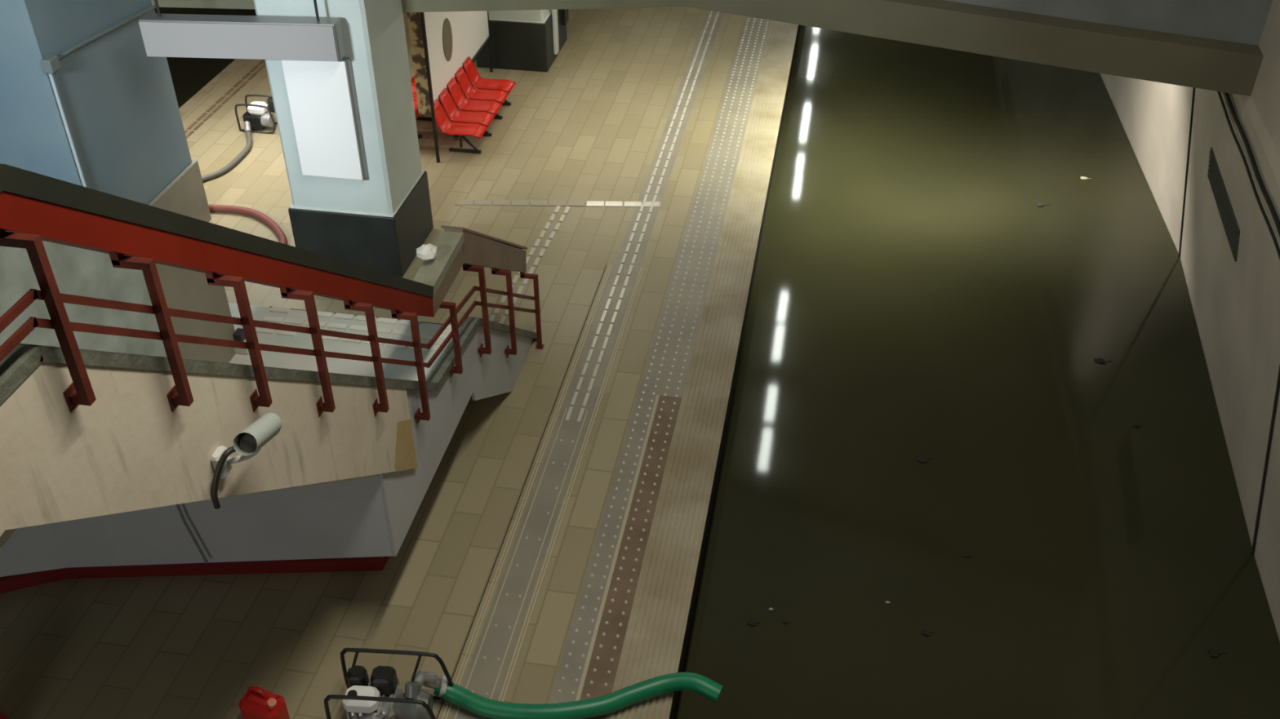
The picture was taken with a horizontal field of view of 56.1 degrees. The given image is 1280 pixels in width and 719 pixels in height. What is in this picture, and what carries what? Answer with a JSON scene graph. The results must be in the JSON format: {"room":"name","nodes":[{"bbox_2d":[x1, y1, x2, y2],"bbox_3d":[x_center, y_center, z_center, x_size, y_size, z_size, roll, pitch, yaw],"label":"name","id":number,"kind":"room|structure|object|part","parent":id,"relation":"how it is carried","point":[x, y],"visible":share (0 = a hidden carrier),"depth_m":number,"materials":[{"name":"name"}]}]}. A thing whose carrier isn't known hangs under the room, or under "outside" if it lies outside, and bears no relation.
{"room":"transit interior","nodes":[
{"label":"transit interior","id":0,"kind":"room"},
{"bbox_2d":[0,6,771,718],"bbox_3d":[-0.750,-10.525,30.335,9.296,2.100,68.600,6,37,8],"label":"floor","id":1,"kind":"structure","parent":0,"point":[590,126],"depth_m":12.87,"materials":[{"name":"tile"}]},
{"bbox_2d":[0,711,7,718],"bbox_3d":[-5.304,2.994,9.688,0.364,0.514,0.224,-4,36,-6],"label":"jerry can","id":2,"kind":"object","parent":1,"relation":"on","point":[2,716],"visible":1,"depth_m":9.70,"materials":[{"name":"red plastic"}]},
{"bbox_2d":[0,0,211,222],"bbox_3d":[-7.155,-5.296,13.166,1.834,9.772,2.506,6,37,8],"label":"wall","id":3,"kind":"structure","parent":1,"relation":"on","point":[119,103],"depth_m":14.04,"materials":[{"name":"paint"}]},
{"bbox_2d":[40,4,155,187],"bbox_3d":[-6.247,-3.085,14.530,0.112,2.072,2.354,6,37,8],"label":"conduit","id":4,"kind":"object","parent":3,"relation":"attached to","point":[51,64],"visible":0.85,"depth_m":13.48,"materials":[{"name":"grey metal"}]},
{"bbox_2d":[155,7,256,108],"bbox_3d":[-8.135,-11.175,31.459,5.698,0.700,68.589,6,37,8],"label":"water","id":5,"kind":"object","parent":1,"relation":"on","point":[189,76],"visible":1,"depth_m":23.43,"materials":[{"name":"black liquid"}]},
{"bbox_2d":[178,58,247,117],"bbox_3d":[-5.260,-11.801,30.376,0.196,0.106,68.600,6,37,8],"label":"trim","id":6,"kind":"structure","parent":1,"relation":"on","point":[186,107],"depth_m":20.59,"materials":[{"name":"concrete"}]},
{"bbox_2d":[184,59,266,138],"bbox_3d":[-6.699,-5.336,21.471,0.162,0.014,18.424,6,37,8],"label":"tactile paving","id":7,"kind":"structure","parent":1,"relation":"on","point":[255,67],"depth_m":20.14,"materials":[{"name":"grey tile"}]},
{"bbox_2d":[201,130,252,182],"bbox_3d":[-6.600,-2.851,17.995,0.711,0.106,2.566,21,41,26],"label":"hose","id":8,"kind":"object","parent":1,"relation":"on","point":[233,162],"visible":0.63,"depth_m":18.16,"materials":[{"name":"grey rubber"}]},
{"bbox_2d":[208,204,287,244],"bbox_3d":[-5.625,-1.894,16.695,2.699,0.104,0.783,25,43,30],"label":"hose","id":9,"kind":"object","parent":1,"relation":"on","point":[264,218],"visible":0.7,"depth_m":16.87,"materials":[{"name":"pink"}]},
{"bbox_2d":[235,94,277,133],"bbox_3d":[-6.077,-3.865,19.076,0.643,0.501,0.578,6,37,8],"label":"pump","id":10,"kind":"object","parent":1,"relation":"on","point":[256,117],"visible":0.78,"depth_m":19.05,"materials":[{"name":"grey metal"}]},
{"bbox_3d":[-6.078,-3.999,19.092,0.280,0.140,0.252,6,37,8],"label":"fuel tank","id":11,"kind":"part","parent":10,"relation":"part of","materials":[{"name":"white plastic"}]},
{"bbox_2d":[238,686,289,718],"bbox_3d":[-3.093,2.869,9.858,0.364,0.514,0.224,11,38,15],"label":"jerry can","id":12,"kind":"object","parent":1,"relation":"on","point":[257,703],"visible":1,"depth_m":9.74,"materials":[{"name":"red plastic"}]},
{"bbox_3d":[-3.100,2.707,9.742,0.188,0.115,0.036,11,38,15],"label":"handle","id":13,"kind":"part","parent":12,"relation":"part of","materials":[{"name":"red plastic"}]},
{"bbox_2d":[0,240,537,593],"bbox_3d":[-4.653,1.245,6.887,4.294,6.652,15.170,6,37,8],"label":"staircase","id":14,"kind":"structure","parent":1,"relation":"on","point":[119,485],"depth_m":9.44,"materials":[{"name":"concrete"}]},
{"bbox_3d":[-4.004,1.941,11.428,4.607,0.154,1.341,-15,39,-20],"label":"red skirting","id":15,"kind":"part","parent":14,"relation":"part of","materials":[{"name":"red paint"}]},
{"bbox_2d":[210,413,281,509],"bbox_3d":[-2.225,0.514,6.829,0.391,0.616,0.514,6,37,8],"label":"security camera","id":16,"kind":"object","parent":14,"relation":"attached to","point":[249,442],"visible":1,"depth_m":6.76,"materials":[{"name":"grey"}]},
{"bbox_2d":[0,163,543,424],"bbox_3d":[-2.606,1.693,6.676,0.329,6.174,15.040,6,37,8],"label":"stair railing","id":17,"kind":"object","parent":14,"relation":"attached to","point":[35,208],"visible":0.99,"depth_m":6.71,"materials":[{"name":"red metal"}]},
{"bbox_3d":[-2.575,-0.165,5.195,0.199,0.940,0.084,6,37,8],"label":"post","id":18,"kind":"part","parent":17,"relation":"part of","materials":[{"name":"red metal"}]},
{"bbox_3d":[-2.456,-0.134,6.064,0.199,0.955,0.084,6,37,8],"label":"post","id":19,"kind":"part","parent":17,"relation":"part of","materials":[{"name":"red metal"}]},
{"bbox_3d":[-2.328,-0.100,6.996,0.199,0.974,0.084,6,37,8],"label":"post","id":20,"kind":"part","parent":17,"relation":"part of","materials":[{"name":"red metal"}]},
{"bbox_3d":[-2.523,1.648,6.625,0.022,5.022,15.040,6,37,8],"label":"rail","id":21,"kind":"part","parent":17,"relation":"part of","materials":[{"name":"red metal"}]},
{"bbox_3d":[-2.523,1.764,6.710,0.022,5.099,15.040,6,37,8],"label":"rail","id":22,"kind":"part","parent":17,"relation":"part of","materials":[{"name":"red metal"}]},
{"bbox_3d":[-2.197,-0.049,7.965,0.199,1.034,0.084,6,37,8],"label":"post","id":23,"kind":"part","parent":17,"relation":"part of","materials":[{"name":"red metal"}]},
{"bbox_3d":[-2.051,-0.010,9.028,0.199,1.057,0.084,6,37,8],"label":"post","id":24,"kind":"part","parent":17,"relation":"part of","materials":[{"name":"red metal"}]},
{"bbox_3d":[-1.914,0.063,10.056,0.199,1.166,0.084,6,37,8],"label":"post","id":25,"kind":"part","parent":17,"relation":"part of","materials":[{"name":"red metal"}]},
{"bbox_2d":[416,243,436,261],"bbox_3d":[-1.897,-0.959,10.671,0.185,0.150,0.188,6,37,8],"label":"crumpled bag","id":26,"kind":"object","parent":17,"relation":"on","point":[426,251],"visible":1,"depth_m":10.62,"materials":[{"name":"white plastic"}]},
{"bbox_3d":[-1.756,-0.200,10.984,0.199,0.843,0.084,6,37,8],"label":"post","id":27,"kind":"part","parent":17,"relation":"part of","materials":[{"name":"red metal"}]},
{"bbox_3d":[-1.604,-0.488,11.850,0.199,1.094,0.084,6,37,8],"label":"post","id":28,"kind":"part","parent":17,"relation":"part of","materials":[{"name":"red metal"}]},
{"bbox_3d":[-1.455,-0.505,12.898,0.199,1.144,0.084,6,37,8],"label":"post","id":29,"kind":"part","parent":17,"relation":"part of","materials":[{"name":"red metal"}]},
{"bbox_3d":[-1.268,-0.583,14.104,0.217,1.060,0.084,6,37,8],"label":"post","id":30,"kind":"part","parent":17,"relation":"part of","materials":[{"name":"red metal"}]},
{"bbox_2d":[253,0,433,277],"bbox_3d":[-3.688,-5.463,13.394,1.428,9.772,1.316,6,37,8],"label":"column","id":31,"kind":"structure","parent":1,"relation":"on","point":[379,222],"depth_m":15.05,"materials":[{"name":"paint"}]},
{"bbox_2d":[280,57,368,180],"bbox_3d":[-3.785,-2.900,14.431,0.826,1.554,0.126,6,37,8],"label":"wall panel","id":32,"kind":"object","parent":31,"relation":"attached to","point":[322,95],"visible":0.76,"depth_m":14.36,"materials":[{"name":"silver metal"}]},
{"bbox_2d":[324,648,453,718],"bbox_3d":[-2.051,2.765,9.909,0.936,0.598,0.624,2,36,3],"label":"pump","id":33,"kind":"object","parent":1,"relation":"on","point":[381,698],"visible":0.95,"depth_m":9.80,"materials":[{"name":"black metal"}]},
{"bbox_3d":[-2.267,2.770,9.771,0.280,0.161,0.196,2,36,3],"label":"fuel tank","id":34,"kind":"part","parent":33,"relation":"part of","materials":[{"name":"white plastic"}]},
{"bbox_2d":[413,671,448,689],"bbox_3d":[-1.767,2.718,10.060,0.360,0.276,0.177,-21,41,-26],"label":"outlet","id":35,"kind":"object","parent":33,"relation":"attached to","point":[430,680],"depth_m":10.02,"materials":[{"name":"silver metal"}]},
{"bbox_2d":[433,672,723,718],"bbox_3d":[-0.513,2.854,10.126,2.458,0.274,0.414,-2,36,-2],"label":"hose","id":36,"kind":"object","parent":33,"relation":"attached to","point":[473,703],"visible":0.99,"depth_m":10.05,"materials":[{"name":"green rubber"}]},
{"bbox_2d":[410,75,431,137],"bbox_3d":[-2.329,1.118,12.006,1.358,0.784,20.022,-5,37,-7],"label":"row of seats","id":37,"kind":"object","parent":1,"relation":"on","point":[413,83],"visible":0.06,"depth_m":19.44,"materials":[{"name":"red"}]},
{"bbox_3d":[-3.425,-4.716,19.701,0.767,0.473,0.378,6,37,8],"label":"seat","id":38,"kind":"part","parent":37,"relation":"part of","materials":[{"name":"red plastic"}]},
{"bbox_3d":[-3.499,-4.468,19.361,0.767,0.473,0.378,6,37,8],"label":"seat","id":39,"kind":"part","parent":37,"relation":"part of","materials":[{"name":"red plastic"}]},
{"bbox_3d":[-3.572,-4.219,19.022,0.767,0.473,0.378,6,37,8],"label":"seat","id":40,"kind":"part","parent":37,"relation":"part of","materials":[{"name":"red plastic"}]},
{"bbox_3d":[-3.719,-3.721,18.344,0.767,0.473,0.378,6,37,8],"label":"seat","id":41,"kind":"part","parent":37,"relation":"part of","materials":[{"name":"red plastic"}]},
{"bbox_2d":[406,10,493,162],"bbox_3d":[-2.876,-5.258,18.832,0.245,3.010,3.542,6,37,8],"label":"display board","id":42,"kind":"object","parent":1,"relation":"on","point":[441,42],"visible":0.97,"depth_m":18.27,"materials":[{"name":"white"}]},
{"bbox_2d":[406,12,431,115],"bbox_3d":[-3.195,-4.531,17.249,0.203,2.170,0.028,6,37,8],"label":"poster","id":43,"kind":"object","parent":42,"relation":"attached to","point":[416,23],"depth_m":17.37,"materials":[{"name":"multicoloured paper"}]},
{"bbox_3d":[-2.909,-5.581,18.787,0.070,2.296,3.150,6,37,8],"label":"panel","id":44,"kind":"part","parent":42,"relation":"part of","materials":[{"name":"white"}]},
{"bbox_3d":[-2.863,-4.652,19.467,0.049,0.049,3.220,6,37,8],"label":"rail","id":45,"kind":"part","parent":42,"relation":"part of","materials":[{"name":"black metal"}]},
{"bbox_2d":[433,56,515,153],"bbox_3d":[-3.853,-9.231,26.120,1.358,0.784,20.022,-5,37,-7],"label":"row of seats","id":46,"kind":"object","parent":1,"relation":"on","point":[491,95],"visible":0.99,"depth_m":18.91,"materials":[{"name":"red plastic"}]},
{"bbox_3d":[-2.758,-3.647,18.242,0.767,0.473,0.378,6,37,8],"label":"seat","id":47,"kind":"part","parent":46,"relation":"part of","materials":[{"name":"red plastic"}]},
{"bbox_3d":[-2.684,-3.896,18.582,0.767,0.473,0.378,6,37,8],"label":"seat","id":48,"kind":"part","parent":46,"relation":"part of","materials":[{"name":"red plastic"}]},
{"bbox_3d":[-2.611,-4.145,18.921,0.767,0.473,0.378,6,37,8],"label":"seat","id":49,"kind":"part","parent":46,"relation":"part of","materials":[{"name":"red plastic"}]},
{"bbox_3d":[-2.537,-4.394,19.260,0.767,0.473,0.378,6,37,8],"label":"seat","id":50,"kind":"part","parent":46,"relation":"part of","materials":[{"name":"red plastic"}]},
{"bbox_3d":[-2.464,-4.642,19.599,0.767,0.473,0.378,6,37,8],"label":"seat","id":51,"kind":"part","parent":46,"relation":"part of","materials":[{"name":"red plastic"}]},
{"bbox_2d":[476,8,568,71],"bbox_3d":[-2.089,-6.829,20.867,1.358,3.136,1.554,6,37,8],"label":"column","id":52,"kind":"structure","parent":1,"relation":"on","point":[527,40],"depth_m":20.91,"materials":[{"name":"paint"}]},
{"bbox_2d":[488,205,570,324],"bbox_3d":[-1.439,-1.310,15.979,0.207,0.017,3.054,8,37,11],"label":"trim","id":53,"kind":"structure","parent":1,"relation":"on","point":[516,277],"depth_m":16.09,"materials":[{"name":"silver metal"}]},
{"bbox_2d":[455,200,660,207],"bbox_3d":[-1.181,-2.244,17.256,2.939,0.017,0.140,1,36,1],"label":"trim","id":54,"kind":"structure","parent":1,"relation":"on","point":[463,202],"depth_m":17.24,"materials":[{"name":"beige tile"}]},
{"bbox_2d":[435,9,724,718],"bbox_3d":[3.358,-13.265,32.282,0.512,0.018,60.900,6,37,8],"label":"trim","id":55,"kind":"structure","parent":1,"relation":"on","point":[484,677],"depth_m":12.99,"materials":[{"name":"grey tile"}]},
{"bbox_2d":[548,16,771,718],"bbox_3d":[4.236,-13.175,32.158,0.504,0.020,60.900,6,37,8],"label":"tactile paving","id":56,"kind":"structure","parent":1,"relation":"on","point":[588,668],"depth_m":13.22,"materials":[{"name":"grey tile"}]},
{"bbox_2d":[606,20,799,718],"bbox_3d":[4.086,-10.030,29.650,0.522,2.113,68.600,6,37,8],"label":"platform edge","id":57,"kind":"structure","parent":1,"relation":"attached to","point":[656,638],"depth_m":13.30,"materials":[{"name":"concrete"}]},
{"bbox_2d":[945,0,1272,45],"bbox_3d":[-3.375,-7.417,13.075,20.728,6.300,2.101,5,37,7],"label":"ceiling","id":58,"kind":"structure","parent":0,"point":[1241,21],"depth_m":13.02,"materials":[{"name":"grey concrete"}]},
{"bbox_2d":[151,0,1263,96],"bbox_3d":[-3.425,-4.554,14.829,20.730,0.448,2.179,5,37,7],"label":"ceiling beam","id":59,"kind":"structure","parent":58,"relation":"attached to","point":[1196,62],"depth_m":13.64,"materials":[{"name":"grey concrete"}]},
{"bbox_2d":[1100,0,1279,641],"bbox_3d":[10.230,-13.342,25.891,1.898,11.900,68.600,6,37,8],"label":"wall","id":60,"kind":"structure","parent":0,"point":[1236,305],"depth_m":13.69,"materials":[{"name":"concrete"}]},
{"bbox_2d":[1207,146,1239,262],"bbox_3d":[6.949,-1.879,14.282,0.121,0.392,2.138,8,37,11],"label":"air vent","id":61,"kind":"object","parent":60,"relation":"in","point":[1225,210],"visible":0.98,"depth_m":14.14,"materials":[{"name":"grey metal"}]},
{"bbox_2d":[1178,87,1279,555],"bbox_3d":[6.935,-1.224,14.218,0.748,3.927,6.310,8,37,11],"label":"trim","id":62,"kind":"structure","parent":60,"relation":"attached to","point":[1277,388],"depth_m":12.47,"materials":[{"name":"grey"}]},
{"bbox_2d":[1217,91,1279,259],"bbox_3d":[7.944,-6.927,19.415,0.352,0.063,20.652,6,37,8],"label":"cable","id":63,"kind":"object","parent":60,"relation":"attached to","point":[1234,136],"visible":0.58,"depth_m":12.54,"materials":[{"name":"black plastic"}]},
{"bbox_2d":[1223,92,1279,236],"bbox_3d":[7.909,-7.088,19.303,0.368,0.080,20.653,6,37,8],"label":"cable","id":64,"kind":"object","parent":60,"relation":"attached to","point":[1264,193],"visible":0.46,"depth_m":12.36,"materials":[{"name":"black plastic"}]},
{"bbox_3d":[-4.451,-4.937,4.129,22.400,0.280,20.020,6,37,8],"label":"ceiling","id":65,"kind":"structure","parent":0,"visible":0},
{"bbox_2d":[138,0,345,61],"bbox_3d":[-4.518,-6.197,11.790,2.254,6.720,0.245,2,36,3],"label":"hanging sign","id":66,"kind":"object","parent":65,"relation":"hanging from","point":[317,38],"visible":1,"depth_m":13.54,"materials":[{"name":"silver metal"}]},
{"bbox_3d":[-0.336,-9.579,30.939,22.120,0.140,68.600,6,37,8],"label":"floor track","id":67,"kind":"object","parent":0,"visible":0},
{"bbox_2d":[673,25,1279,718],"bbox_3d":[7.315,-9.579,29.282,6.126,0.700,68.589,6,37,8],"label":"water","id":68,"kind":"object","parent":67,"relation":"on","point":[913,294],"visible":0.92,"depth_m":14.34,"materials":[{"name":"green liquid"}]},
{"bbox_2d":[746,619,760,626],"bbox_3d":[1.136,2.639,12.009,0.126,0.019,0.080,15,39,19],"label":"floating leaf","id":69,"kind":"object","parent":68,"relation":"on","point":[752,623],"visible":1,"depth_m":12.00,"materials":[{"name":"black plant"}]},
{"bbox_2d":[915,454,933,462],"bbox_3d":[3.322,1.171,14.011,0.192,0.019,0.122,13,38,16],"label":"floating leaf","id":70,"kind":"object","parent":68,"relation":"on","point":[921,459],"visible":1,"depth_m":14.01,"materials":[{"name":"black plant"}]},
{"bbox_2d":[920,629,935,636],"bbox_3d":[2.857,2.715,11.906,0.130,0.019,0.081,14,39,19],"label":"floating leaf","id":71,"kind":"object","parent":68,"relation":"on","point":[925,632],"visible":1,"depth_m":11.91,"materials":[{"name":"black plant"}]},
{"bbox_2d":[962,554,972,557],"bbox_3d":[3.485,2.087,12.762,0.105,0.019,0.046,6,37,8],"label":"floating leaf","id":72,"kind":"object","parent":68,"relation":"on","point":[963,555],"visible":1,"depth_m":12.76,"materials":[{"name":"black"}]},
{"bbox_2d":[1036,202,1048,207],"bbox_3d":[6.361,-2.437,18.932,0.206,0.019,0.135,6,37,8],"label":"floating leaf","id":73,"kind":"object","parent":68,"relation":"on","point":[1038,204],"visible":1,"depth_m":18.93,"materials":[{"name":"black plant"}]},
{"bbox_2d":[1080,176,1091,179],"bbox_3d":[7.301,-2.972,19.661,0.166,0.019,0.084,14,38,18],"label":"scrap","id":74,"kind":"object","parent":68,"relation":"on","point":[1081,177],"visible":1,"depth_m":19.66,"materials":[{"name":"white paper"}]},
{"bbox_2d":[1093,358,1111,364],"bbox_3d":[6.013,0.015,15.587,0.220,0.019,0.115,6,37,8],"label":"floating leaf","id":75,"kind":"object","parent":68,"relation":"on","point":[1098,360],"visible":1,"depth_m":15.58,"materials":[{"name":"black"}]},
{"bbox_2d":[1208,649,1227,657],"bbox_3d":[5.636,2.870,11.694,0.184,0.019,0.099,6,37,8],"label":"floating leaf","id":76,"kind":"object","parent":68,"relation":"on","point":[1213,653],"visible":1,"depth_m":11.70,"materials":[{"name":"black plant"}]}
]}

